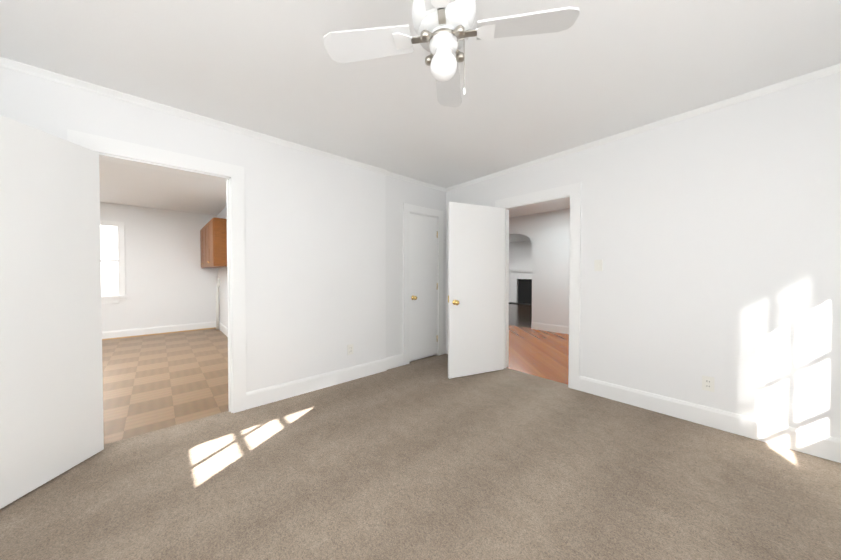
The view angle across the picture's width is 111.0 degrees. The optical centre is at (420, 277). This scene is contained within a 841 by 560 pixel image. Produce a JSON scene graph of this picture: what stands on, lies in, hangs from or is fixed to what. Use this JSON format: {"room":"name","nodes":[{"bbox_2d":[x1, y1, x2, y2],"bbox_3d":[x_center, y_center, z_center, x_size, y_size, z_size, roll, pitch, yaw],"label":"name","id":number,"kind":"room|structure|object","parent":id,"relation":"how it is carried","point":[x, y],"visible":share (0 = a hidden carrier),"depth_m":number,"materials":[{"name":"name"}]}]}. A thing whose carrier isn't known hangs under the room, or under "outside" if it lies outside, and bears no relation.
{"room":"empty bedroom","nodes":[
{"label":"empty bedroom","id":0,"kind":"room"},
{"bbox_2d":[100,202,215,331],"bbox_3d":[-5.935,-0.112,5.185,3.780,2.500,0.130,-1,1,-42],"label":"wall","id":1,"kind":"structure","parent":0,"point":[169,280],"depth_m":5.78,"materials":[{"name":"paint"}]},
{"bbox_2d":[100,220,126,303],"bbox_3d":[-5.966,-0.275,5.031,1.190,1.510,0.048,-1,1,-42],"label":"kitchen window","id":2,"kind":"structure","parent":1,"relation":"in","point":[112,238],"depth_m":5.32,"materials":[{"name":"white glass"}]},
{"bbox_2d":[102,327,215,339],"bbox_3d":[-5.882,1.129,5.130,3.800,0.020,0.018,-1,1,-42],"label":"trim","id":3,"kind":"structure","parent":1,"relation":"attached to","point":[157,333],"depth_m":5.72,"materials":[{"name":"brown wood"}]},
{"bbox_2d":[102,321,215,338],"bbox_3d":[-5.901,1.063,5.134,3.780,0.150,0.016,-1,1,-42],"label":"baseboard","id":4,"kind":"structure","parent":1,"relation":"attached to","point":[145,331],"depth_m":5.73,"materials":[{"name":"white paint"}]},
{"bbox_2d":[102,328,228,443],"bbox_3d":[-4.340,1.193,3.441,4.060,0.060,4.885,-1,1,-42],"label":"floor","id":5,"kind":"structure","parent":0,"point":[151,383],"depth_m":3.27,"materials":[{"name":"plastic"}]},
{"bbox_2d":[216,206,227,327],"bbox_3d":[-2.910,-0.106,4.771,0.130,2.500,4.820,-1,1,-42],"label":"wall","id":6,"kind":"structure","parent":0,"point":[221,273],"depth_m":5.91,"materials":[{"name":"paint"}]},
{"bbox_2d":[200,227,203,267],"bbox_3d":[-4.288,-0.609,5.948,0.303,0.810,0.949,-1,1,-42],"label":"upper cabinet","id":7,"kind":"object","parent":6,"relation":"attached to","point":[202,230],"depth_m":5.91,"materials":[{"name":"brown wood"}]},
{"bbox_2d":[204,217,226,267],"bbox_3d":[-3.648,-0.598,5.247,0.303,0.810,0.949,-1,1,-42],"label":"upper cabinet","id":8,"kind":"object","parent":6,"relation":"attached to","point":[213,240],"depth_m":4.89,"materials":[{"name":"brown wood"}]},
{"bbox_2d":[216,292,216,329],"bbox_3d":[-4.384,0.723,6.227,0.038,0.800,0.040,-1,1,-42],"label":"box","id":9,"kind":"object","parent":6,"relation":"attached to","point":[216,292],"depth_m":6.21,"materials":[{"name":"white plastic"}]},
{"bbox_2d":[216,278,219,329],"bbox_3d":[-4.365,0.572,6.242,0.045,1.100,0.180,-1,1,-42],"label":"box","id":10,"kind":"object","parent":6,"relation":"attached to","point":[217,304],"depth_m":6.19,"materials":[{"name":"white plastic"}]},
{"bbox_2d":[219,322,227,336],"bbox_3d":[-2.921,1.070,4.691,0.016,0.150,4.690,-1,1,-42],"label":"baseboard","id":11,"kind":"structure","parent":6,"relation":"attached to","point":[222,328],"depth_m":5.84,"materials":[{"name":"white paint"}]},
{"bbox_2d":[0,66,445,391],"bbox_3d":[-1.401,-0.138,2.797,5.020,2.620,0.130,-1,1,-42],"label":"wall","id":12,"kind":"structure","parent":0,"point":[323,262],"depth_m":2.87,"materials":[{"name":"paint"}]},
{"bbox_2d":[0,115,103,508],"bbox_3d":[-2.162,0.173,1.575,0.173,2.009,0.776,0,1,-2],"label":"door","id":13,"kind":"structure","parent":12,"relation":"in","point":[51,399],"depth_m":1.67,"materials":[{"name":"white paint"}]},
{"bbox_2d":[67,129,245,412],"bbox_3d":[-1.971,0.107,2.280,0.995,2.145,0.166,-1,1,-42],"label":"trim","id":14,"kind":"structure","parent":12,"relation":"attached to","point":[134,154],"depth_m":2.49,"materials":[{"name":"white paint"}]},
{"bbox_2d":[0,57,447,191],"bbox_3d":[-1.386,-1.283,2.697,4.850,0.044,0.063,-1,1,-42],"label":"crown molding","id":15,"kind":"structure","parent":12,"relation":"attached to","point":[122,96],"depth_m":2.23,"materials":[{"name":"white paint"}]},
{"bbox_2d":[246,354,403,409],"bbox_3d":[-0.891,1.091,3.198,1.820,0.150,0.041,-1,1,-42],"label":"baseboard","id":16,"kind":"structure","parent":12,"relation":"attached to","point":[255,398],"depth_m":3.01,"materials":[{"name":"white paint"}]},
{"bbox_2d":[347,344,352,354],"bbox_3d":[-0.792,0.815,3.272,0.070,0.114,0.008,-1,1,-42],"label":"outlet","id":17,"kind":"object","parent":12,"relation":"attached to","point":[350,349],"visible":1,"depth_m":3.27,"materials":[{"name":"white plastic"}]},
{"bbox_2d":[403,203,442,364],"bbox_3d":[0.019,0.086,4.101,0.760,2.135,0.123,-1,1,-42],"label":"trim","id":18,"kind":"structure","parent":12,"relation":"attached to","point":[419,210],"depth_m":3.92,"materials":[{"name":"white paint"}]},
{"bbox_2d":[409,213,437,360],"bbox_3d":[0.059,0.129,4.062,0.538,1.993,0.104,-1,1,-42],"label":"closet door","id":19,"kind":"structure","parent":12,"relation":"in","point":[423,237],"depth_m":4.06,"materials":[{"name":"white paint"}]},
{"bbox_2d":[0,354,840,559],"bbox_3d":[0.067,1.226,1.161,4.955,0.060,4.425,-1,1,-42],"label":"floor carpet","id":20,"kind":"object","parent":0,"point":[426,458],"visible":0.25,"depth_m":1.64,"materials":[{"name":"beige carpet"}]},
{"bbox_2d":[0,0,840,241],"bbox_3d":[0.774,-1.448,5.143,13.960,0.227,9.410,-1,1,-42],"label":"ceiling","id":21,"kind":"structure","parent":0,"point":[599,70],"depth_m":1.84,"materials":[{"name":"paint"}]},
{"bbox_2d":[323,0,579,106],"bbox_3d":[0.088,-0.999,1.104,0.728,0.640,0.728,-1,1,-36],"label":"fan","id":22,"kind":"object","parent":21,"relation":"hanging from","point":[443,30],"visible":1,"depth_m":1.08,"materials":[{"name":"white plastic"}]},
{"bbox_2d":[509,241,531,298],"bbox_3d":[4.820,-0.196,10.986,0.130,2.500,6.260,-1,1,-42],"label":"wall","id":23,"kind":"structure","parent":0,"point":[520,255],"depth_m":11.74,"materials":[{"name":"paint"}]},
{"bbox_2d":[506,304,568,384],"bbox_3d":[2.550,1.129,7.851,7.735,0.060,7.860,-1,1,-42],"label":"floor","id":24,"kind":"structure","parent":0,"point":[541,353],"depth_m":4.60,"materials":[{"name":"brown wood"}]},
{"bbox_2d":[509,269,531,305],"bbox_3d":[4.079,0.369,11.334,0.500,1.360,1.520,-1,1,-42],"label":"fireplace","id":25,"kind":"object","parent":24,"relation":"on","point":[521,287],"visible":0.56,"depth_m":11.62,"materials":[{"name":"white paint"}]},
{"bbox_2d":[509,208,569,326],"bbox_3d":[1.777,-0.141,7.126,0.130,2.500,7.860,-1,1,-42],"label":"wall","id":26,"kind":"structure","parent":0,"point":[547,234],"depth_m":6.04,"materials":[{"name":"paint"}]},
{"bbox_2d":[531,322,568,333],"bbox_3d":[3.356,1.061,5.305,0.016,0.150,2.755,-1,1,-42],"label":"baseboard","id":27,"kind":"structure","parent":26,"relation":"attached to","point":[551,328],"depth_m":6.01,"materials":[{"name":"white paint"}]},
{"bbox_2d":[446,72,840,438],"bbox_3d":[1.910,-0.138,2.797,0.130,2.620,4.385,-1,1,-42],"label":"wall","id":28,"kind":"structure","parent":0,"point":[711,240],"depth_m":2.24,"materials":[{"name":"paint"}]},
{"bbox_2d":[443,343,447,353],"bbox_3d":[0.670,1.079,4.062,0.020,0.150,0.870,-1,1,-42],"label":"baseboard","id":29,"kind":"structure","parent":28,"relation":"attached to","point":[445,346],"depth_m":4.35,"materials":[{"name":"white paint"}]},
{"bbox_2d":[448,202,504,378],"bbox_3d":[0.681,0.146,3.457,0.793,2.009,0.173,0,1,-24],"label":"door","id":30,"kind":"structure","parent":28,"relation":"in","point":[475,289],"depth_m":3.42,"materials":[{"name":"white paint"}]},
{"bbox_2d":[495,182,580,389],"bbox_3d":[1.360,0.091,3.403,0.166,2.145,1.012,-1,1,-42],"label":"trim","id":31,"kind":"structure","parent":28,"relation":"attached to","point":[571,193],"depth_m":3.04,"materials":[{"name":"white paint"}]},
{"bbox_2d":[594,260,602,270],"bbox_3d":[1.757,-0.119,2.856,0.016,0.114,0.070,-1,1,-42],"label":"light switch","id":32,"kind":"object","parent":28,"relation":"attached to","point":[598,265],"visible":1,"depth_m":2.86,"materials":[{"name":"white plastic"}]},
{"bbox_2d":[448,63,840,190],"bbox_3d":[1.836,-1.324,2.736,0.038,0.124,4.230,-1,1,-42],"label":"crown molding","id":33,"kind":"structure","parent":28,"relation":"attached to","point":[833,69],"depth_m":2.38,"materials":[{"name":"white paint"}]},
{"bbox_2d":[702,375,714,391],"bbox_3d":[2.285,0.844,2.297,0.008,0.114,0.070,-1,1,-42],"label":"outlet","id":34,"kind":"object","parent":28,"relation":"attached to","point":[707,383],"visible":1,"depth_m":2.29,"materials":[{"name":"white plastic"}]},
{"bbox_2d":[579,376,840,462],"bbox_3d":[2.468,1.107,2.095,0.016,0.150,2.439,-1,1,-42],"label":"baseboard","id":35,"kind":"structure","parent":28,"relation":"attached to","point":[812,443],"depth_m":2.22,"materials":[{"name":"white paint"}]}
]}

